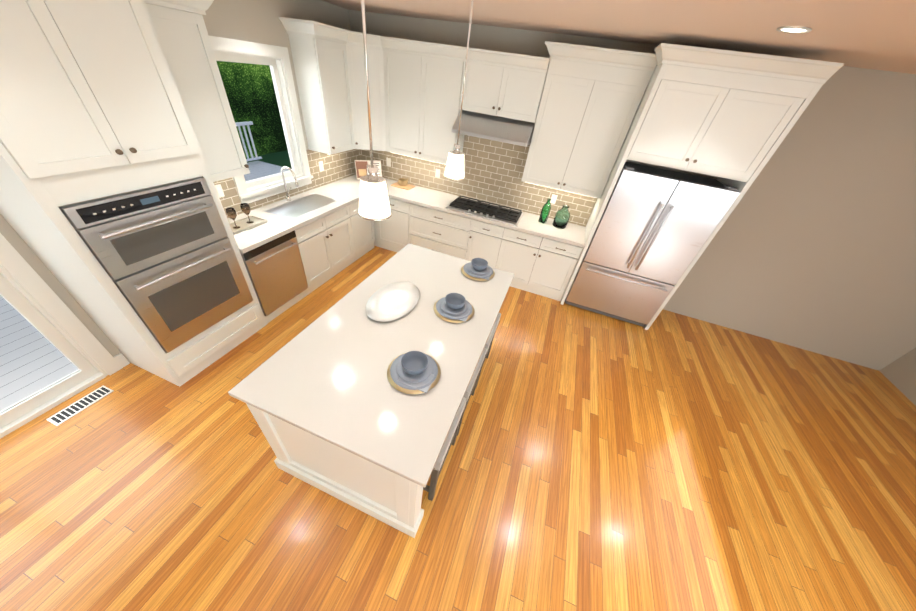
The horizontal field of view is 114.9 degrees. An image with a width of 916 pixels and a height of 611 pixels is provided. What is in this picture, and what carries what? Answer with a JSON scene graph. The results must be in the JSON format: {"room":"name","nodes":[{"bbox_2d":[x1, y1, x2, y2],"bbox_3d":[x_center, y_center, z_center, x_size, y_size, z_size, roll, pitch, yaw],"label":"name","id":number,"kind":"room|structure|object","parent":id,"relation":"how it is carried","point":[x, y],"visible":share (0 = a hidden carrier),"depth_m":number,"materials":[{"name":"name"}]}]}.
{"room":"kitchen","nodes":[
{"label":"kitchen","id":0,"kind":"room"},
{"bbox_2d":[0,0,349,357],"bbox_3d":[-2.884,-0.476,1.566,0.150,2.780,7.600,18,39,12],"label":"wall","id":1,"kind":"structure","parent":0,"point":[257,21],"depth_m":2.62,"materials":[{"name":"beige paint"}]},
{"bbox_2d":[0,233,122,438],"bbox_3d":[-3.195,0.227,1.137,0.170,2.140,1.980,18,39,12],"label":"door frame","id":2,"kind":"structure","parent":1,"relation":"attached to","point":[29,295],"depth_m":2.11,"materials":[{"name":"white wood"}]},
{"bbox_2d":[114,353,129,366],"bbox_3d":[-3.579,1.564,1.006,0.013,0.130,4.025,18,39,12],"label":"baseboard","id":3,"kind":"structure","parent":1,"relation":"attached to","point":[121,359],"depth_m":2.51,"materials":[{"name":"white wood"}]},
{"bbox_2d":[144,0,249,181],"bbox_3d":[-2.066,-1.610,2.238,0.410,1.199,0.610,18,39,12],"label":"upper cabinet","id":4,"kind":"object","parent":1,"relation":"attached to","point":[182,33],"visible":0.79,"depth_m":2.18,"materials":[{"name":"white wood"}]},
{"bbox_2d":[209,36,312,202],"bbox_3d":[-2.068,-1.877,3.062,0.175,1.350,1.020,18,39,12],"label":"window","id":5,"kind":"structure","parent":1,"relation":"in","point":[276,59],"depth_m":3.17,"materials":[{"name":"white wood"}]},
{"bbox_2d":[213,149,360,217],"bbox_3d":[-1.995,-1.601,3.571,0.006,0.468,2.678,18,39,12],"label":"backsplash","id":6,"kind":"structure","parent":1,"relation":"attached to","point":[338,166],"depth_m":3.85,"materials":[{"name":"tile"}]},
{"bbox_2d":[215,184,224,197],"bbox_3d":[-2.319,-1.093,2.810,0.007,0.116,0.118,18,39,12],"label":"electrical outlet","id":7,"kind":"object","parent":6,"relation":"attached to","point":[219,190],"visible":0.45,"depth_m":2.83,"materials":[{"name":"white plastic"}]},
{"bbox_2d":[318,161,323,170],"bbox_3d":[-1.829,-1.863,3.910,0.007,0.116,0.072,18,39,12],"label":"electrical outlet","id":8,"kind":"object","parent":6,"relation":"attached to","point":[321,167],"visible":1,"depth_m":3.91,"materials":[{"name":"white plastic"}]},
{"bbox_2d":[283,17,354,154],"bbox_3d":[-1.533,-2.500,3.453,0.371,1.185,0.528,18,39,12],"label":"upper cabinet","id":9,"kind":"object","parent":1,"relation":"attached to","point":[323,80],"depth_m":3.28,"materials":[{"name":"white wood"}]},
{"bbox_2d":[0,246,915,610],"bbox_3d":[0.510,1.753,1.739,7.750,0.100,7.750,18,39,12],"label":"floor","id":10,"kind":"structure","parent":0,"point":[664,462],"depth_m":2.10,"materials":[{"name":"brown wood"}]},
{"bbox_2d":[46,385,112,425],"bbox_3d":[-2.896,0.762,2.249,0.120,0.006,0.330,18,39,12],"label":"floor vent","id":11,"kind":"object","parent":10,"relation":"in","point":[73,409],"visible":1,"depth_m":2.23,"materials":[{"name":"silver metal"}]},
{"bbox_2d":[0,0,266,386],"bbox_3d":[-2.270,-0.685,2.017,0.680,2.695,1.044,18,39,12],"label":"tall cabinet","id":12,"kind":"object","parent":10,"relation":"on","point":[112,212],"visible":1,"depth_m":1.75,"materials":[{"name":"white wood"}]},
{"bbox_2d":[241,229,314,322],"bbox_3d":[-2.142,-0.409,3.181,0.614,0.860,0.672,18,39,12],"label":"dishwasher","id":13,"kind":"object","parent":10,"relation":"on","point":[296,248],"depth_m":3.08,"materials":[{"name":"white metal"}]},
{"bbox_2d":[227,181,359,252],"bbox_3d":[-1.841,-1.136,3.426,0.634,0.040,2.052,18,39,12],"label":"countertop","id":14,"kind":"structure","parent":13,"relation":"on","point":[283,217],"depth_m":3.28,"materials":[{"name":"white stone"}]},
{"bbox_2d":[229,215,266,234],"bbox_3d":[-2.126,-0.806,2.903,0.200,0.022,0.360,18,39,12],"label":"tray","id":15,"kind":"object","parent":14,"relation":"on","point":[243,224],"visible":0.75,"depth_m":2.92,"materials":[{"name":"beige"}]},
{"bbox_2d":[225,207,239,228],"bbox_3d":[-2.143,-0.832,2.787,0.080,0.185,0.080,18,39,12],"label":"wine glass","id":16,"kind":"object","parent":15,"relation":"on","point":[231,213],"visible":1,"depth_m":2.75,"materials":[{"name":"brown"}]},
{"bbox_2d":[240,203,253,223],"bbox_3d":[-2.091,-0.914,2.901,0.080,0.185,0.080,18,39,12],"label":"wine glass","id":17,"kind":"object","parent":15,"relation":"on","point":[245,208],"visible":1,"depth_m":2.86,"materials":[{"name":"clear glass"}]},
{"bbox_2d":[281,166,297,200],"bbox_3d":[-1.929,-1.412,3.403,0.218,0.396,0.105,18,39,12],"label":"faucet","id":18,"kind":"object","parent":14,"relation":"on","point":[288,197],"visible":1,"depth_m":3.34,"materials":[{"name":"silver metal"}]},
{"bbox_2d":[303,205,358,288],"bbox_3d":[-1.880,-0.827,3.759,0.614,0.860,0.972,18,39,12],"label":"base cabinet","id":19,"kind":"object","parent":10,"relation":"on","point":[332,240],"depth_m":3.71,"materials":[{"name":"white wood"}]},
{"bbox_2d":[246,403,423,537],"bbox_3d":[-0.389,0.438,2.431,1.072,0.881,1.942,18,39,12],"label":"kitchen island","id":20,"kind":"object","parent":10,"relation":"on","point":[392,499],"visible":0.19,"depth_m":1.74,"materials":[{"name":"white wood"}]},
{"bbox_2d":[228,244,514,487],"bbox_3d":[-0.325,0.085,2.146,1.120,0.032,1.970,18,39,12],"label":"island countertop","id":21,"kind":"structure","parent":20,"relation":"on","point":[324,376],"depth_m":1.70,"materials":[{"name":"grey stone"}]},
{"bbox_2d":[366,282,419,321],"bbox_3d":[-0.485,-0.034,2.219,0.346,0.024,0.528,18,39,12],"label":"platter","id":22,"kind":"object","parent":21,"relation":"on","point":[392,301],"visible":0.94,"depth_m":2.21,"materials":[{"name":"white ceramic"}]},
{"bbox_2d":[387,351,440,393],"bbox_3d":[-0.253,0.357,1.699,0.314,0.110,0.314,18,39,12],"label":"place setting","id":23,"kind":"object","parent":21,"relation":"on","point":[414,372],"visible":1,"depth_m":1.68,"materials":[{"name":"blue ceramic"}]},
{"bbox_2d":[433,293,473,322],"bbox_3d":[-0.026,-0.006,2.201,0.314,0.110,0.314,18,39,12],"label":"place setting","id":24,"kind":"object","parent":21,"relation":"on","point":[454,307],"visible":1,"depth_m":2.18,"materials":[{"name":"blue ceramic"}]},
{"bbox_2d":[461,258,494,280],"bbox_3d":[0.190,-0.350,2.677,0.314,0.110,0.314,18,39,12],"label":"place setting","id":25,"kind":"object","parent":21,"relation":"on","point":[479,269],"visible":1,"depth_m":2.65,"materials":[{"name":"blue ceramic"}]},
{"bbox_2d":[355,201,374,257],"bbox_3d":[-1.653,-1.189,4.260,0.614,0.860,0.588,18,39,12],"label":"base cabinet","id":26,"kind":"object","parent":10,"relation":"on","point":[365,228],"depth_m":4.32,"materials":[{"name":"white wood"}]},
{"bbox_2d":[374,223,376,245],"bbox_3d":[-1.401,-1.523,4.730,0.688,0.860,0.608,18,39,12],"label":"base cabinet","id":27,"kind":"object","parent":10,"relation":"on","point":[375,224],"depth_m":4.59,"materials":[{"name":"white wood"}]},
{"bbox_2d":[374,199,404,252],"bbox_3d":[-0.881,-1.354,4.617,0.550,0.860,0.608,18,39,12],"label":"base cabinet","id":28,"kind":"object","parent":10,"relation":"on","point":[391,231],"depth_m":4.44,"materials":[{"name":"white wood"}]},
{"bbox_2d":[405,203,468,258],"bbox_3d":[-0.197,-1.132,4.467,1.043,0.860,0.608,18,39,12],"label":"base cabinet","id":29,"kind":"object","parent":10,"relation":"on","point":[439,231],"depth_m":4.17,"materials":[{"name":"white wood"}]},
{"bbox_2d":[423,397,466,500],"bbox_3d":[-0.207,0.943,2.037,0.339,0.624,0.469,18,39,12],"label":"stool","id":30,"kind":"object","parent":10,"relation":"on","point":[450,440],"visible":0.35,"depth_m":1.86,"materials":[{"name":"fabric"}]},
{"bbox_2d":[457,348,486,435],"bbox_3d":[-0.031,0.663,2.425,0.339,0.624,0.469,18,39,12],"label":"stool","id":31,"kind":"object","parent":10,"relation":"on","point":[470,390],"visible":0.23,"depth_m":2.26,"materials":[{"name":"fabric"}]},
{"bbox_2d":[465,219,496,264],"bbox_3d":[0.474,-0.914,4.321,0.520,0.860,0.608,18,39,12],"label":"base cabinet","id":32,"kind":"object","parent":10,"relation":"on","point":[482,236],"depth_m":4.03,"materials":[{"name":"white wood"}]},
{"bbox_2d":[475,313,500,388],"bbox_3d":[0.143,0.385,2.809,0.339,0.624,0.469,18,39,12],"label":"stool","id":33,"kind":"object","parent":10,"relation":"on","point":[488,344],"visible":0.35,"depth_m":2.65,"materials":[{"name":"fabric"}]},
{"bbox_2d":[489,227,583,300],"bbox_3d":[1.099,-0.711,4.185,1.064,0.860,0.608,18,39,12],"label":"base cabinet","id":34,"kind":"object","parent":10,"relation":"on","point":[532,253],"depth_m":3.92,"materials":[{"name":"white wood"}]},
{"bbox_2d":[337,175,584,246],"bbox_3d":[-0.014,-1.432,4.151,3.561,0.040,0.633,18,39,12],"label":"countertop","id":35,"kind":"structure","parent":34,"relation":"on","point":[424,197],"depth_m":3.95,"materials":[{"name":"white stone"}]},
{"bbox_2d":[354,160,381,178],"bbox_3d":[-1.337,-2.025,4.394,0.380,0.269,0.140,-11,42,-23],"label":"cookbook","id":36,"kind":"object","parent":35,"relation":"on","point":[361,167],"visible":0.44,"depth_m":4.36,"materials":[{"name":"beige"}]},
{"bbox_2d":[391,178,414,189],"bbox_3d":[-0.824,-1.870,4.383,0.300,0.162,0.220,18,39,12],"label":"basket","id":37,"kind":"object","parent":35,"relation":"on","point":[401,183],"visible":1,"depth_m":4.37,"materials":[{"name":"brown wood"}]},
{"bbox_2d":[446,195,522,225],"bbox_3d":[0.384,-1.329,4.027,0.980,0.046,0.505,18,39,12],"label":"cooktop","id":38,"kind":"object","parent":35,"relation":"in","point":[500,213],"visible":1,"depth_m":3.97,"materials":[{"name":"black metal"}]},
{"bbox_2d":[538,198,550,223],"bbox_3d":[1.158,-1.249,3.856,0.082,0.315,0.082,-28,51,-37],"label":"bottle","id":39,"kind":"object","parent":35,"relation":"on","point":[545,212],"visible":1,"depth_m":3.84,"materials":[{"name":"green glass"}]},
{"bbox_2d":[552,205,569,228],"bbox_3d":[1.365,-1.165,3.823,0.184,0.275,0.184,18,39,12],"label":"bottle","id":40,"kind":"object","parent":35,"relation":"on","point":[561,218],"visible":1,"depth_m":3.77,"materials":[{"name":"green glass"}]},
{"bbox_2d":[565,162,739,326],"bbox_3d":[2.155,-0.693,3.607,1.045,1.795,0.723,18,39,12],"label":"fridge","id":41,"kind":"object","parent":10,"relation":"on","point":[656,227],"visible":0.92,"depth_m":3.23,"materials":[{"name":"grey metal"}]},
{"bbox_2d":[560,43,844,329],"bbox_3d":[2.178,-1.074,3.347,1.227,2.715,0.740,18,39,12],"label":"cabinet","id":42,"kind":"object","parent":10,"relation":"on","point":[728,117],"visible":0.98,"depth_m":2.54,"materials":[{"name":"white wood"}]},
{"bbox_2d":[322,0,915,73],"bbox_3d":[0.851,-0.489,-0.036,7.750,0.100,7.750,18,39,12],"label":"ceiling","id":43,"kind":"structure","parent":0,"point":[875,34],"depth_m":2.04,"materials":[{"name":"beige paint"}]},
{"bbox_2d":[358,0,391,220],"bbox_3d":[-0.312,-0.790,1.002,0.146,0.983,0.146,18,39,12],"label":"pendant light","id":44,"kind":"object","parent":43,"relation":"hanging from","point":[374,204],"visible":1,"depth_m":1.20,"materials":[{"name":"white glass"}]},
{"bbox_2d":[444,0,473,179],"bbox_3d":[0.033,-1.263,1.680,0.146,1.001,0.146,18,39,12],"label":"pendant light","id":45,"kind":"object","parent":43,"relation":"hanging from","point":[454,169],"visible":1,"depth_m":1.88,"materials":[{"name":"white glass"}]},
{"bbox_2d":[776,26,811,32],"bbox_3d":[2.029,-1.665,1.767,0.168,0.006,0.168,18,39,12],"label":"recessed light","id":46,"kind":"object","parent":43,"relation":"in","point":[792,29],"visible":1,"depth_m":1.76,"materials":[{"name":"white"}]},
{"bbox_2d":[349,10,915,370],"bbox_3d":[1.990,-1.458,3.742,7.750,2.780,0.150,18,39,12],"label":"wall","id":47,"kind":"structure","parent":0,"point":[811,246],"depth_m":3.26,"materials":[{"name":"beige paint"}]},
{"bbox_2d":[347,30,386,150],"bbox_3d":[-1.206,-2.710,3.782,0.720,1.185,0.610,18,39,12],"label":"upper cabinet","id":48,"kind":"object","parent":47,"relation":"attached to","point":[377,57],"depth_m":3.60,"materials":[{"name":"white wood"}]},
{"bbox_2d":[387,37,474,164],"bbox_3d":[-0.437,-2.543,3.719,1.057,1.185,0.360,18,39,12],"label":"upper cabinet","id":49,"kind":"object","parent":47,"relation":"attached to","point":[415,103],"depth_m":3.54,"materials":[{"name":"white wood"}]},
{"bbox_2d":[360,135,596,226],"bbox_3d":[0.161,-2.047,4.039,3.561,1.096,0.006,18,39,12],"label":"backsplash","id":50,"kind":"structure","parent":47,"relation":"attached to","point":[493,171],"depth_m":4.08,"materials":[{"name":"tile"}]},
{"bbox_2d":[386,157,390,166],"bbox_3d":[-1.062,-2.196,4.477,0.072,0.116,0.007,18,39,12],"label":"electrical outlet","id":51,"kind":"object","parent":50,"relation":"attached to","point":[388,161],"visible":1,"depth_m":4.47,"materials":[{"name":"white plastic"}]},
{"bbox_2d":[435,169,439,177],"bbox_3d":[-0.299,-1.948,4.310,0.072,0.116,0.007,18,39,12],"label":"electrical outlet","id":52,"kind":"object","parent":50,"relation":"attached to","point":[437,173],"visible":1,"depth_m":4.31,"materials":[{"name":"white plastic"}]},
{"bbox_2d":[550,194,557,203],"bbox_3d":[1.295,-1.438,3.957,0.072,0.116,0.007,18,39,12],"label":"electrical outlet","id":53,"kind":"object","parent":50,"relation":"attached to","point":[553,199],"visible":0.93,"depth_m":3.95,"materials":[{"name":"white plastic"}]},
{"bbox_2d":[459,61,546,122],"bbox_3d":[0.519,-2.454,3.372,0.918,0.440,0.328,18,39,12],"label":"upper cabinet","id":54,"kind":"object","parent":47,"relation":"attached to","point":[507,92],"depth_m":3.24,"materials":[{"name":"white wood"}]},
{"bbox_2d":[451,110,534,146],"bbox_3d":[0.446,-2.142,3.500,0.908,0.218,0.510,18,39,12],"label":"range hood","id":55,"kind":"object","parent":54,"relation":"attached to","point":[500,129],"visible":0.92,"depth_m":3.38,"materials":[{"name":"silver metal"}]},
{"bbox_2d":[521,41,657,197],"bbox_3d":[1.324,-1.998,3.282,1.050,1.319,0.410,18,39,12],"label":"upper cabinet","id":56,"kind":"object","parent":47,"relation":"attached to","point":[591,98],"visible":0.98,"depth_m":3.10,"materials":[{"name":"white wood"}]},
{"bbox_2d":[880,348,915,405],"bbox_3d":[4.333,1.869,-0.008,0.150,2.780,7.600,18,39,12],"label":"wall","id":57,"kind":"structure","parent":0,"point":[899,373],"depth_m":3.51,"materials":[{"name":"beige paint"}]},
{"label":"outside","id":58,"kind":"structure","parent":0,"visible":0},
{"bbox_2d":[0,161,288,410],"bbox_3d":[-5.157,-0.147,3.228,4.540,0.080,11.000,18,39,12],"label":"deck","id":59,"kind":"object","parent":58,"point":[33,359],"depth_m":2.64,"materials":[{"name":"grey wood"}]},
{"bbox_2d":[235,121,261,160],"bbox_3d":[-7.398,-1.237,3.444,0.940,1.260,11.017,18,39,12],"label":"railing","id":60,"kind":"object","parent":59,"relation":"attached to","point":[239,124],"depth_m":7.28,"materials":[{"name":"white wood"}]},
{"bbox_2d":[246,150,291,168],"bbox_3d":[-11.936,0.596,4.864,8.300,0.100,34.000,18,39,12],"label":"ground","id":61,"kind":"structure","parent":58,"point":[281,158],"depth_m":16.02,"materials":[{"name":"green plant"}]},
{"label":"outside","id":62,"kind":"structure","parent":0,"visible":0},
{"bbox_2d":[216,61,287,157],"bbox_3d":[-14.953,-6.551,1.063,0.100,18.000,34.000,18,39,12],"label":"trees","id":63,"kind":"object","parent":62,"point":[250,92],"depth_m":15.22,"materials":[{"name":"green plant"}]}
]}

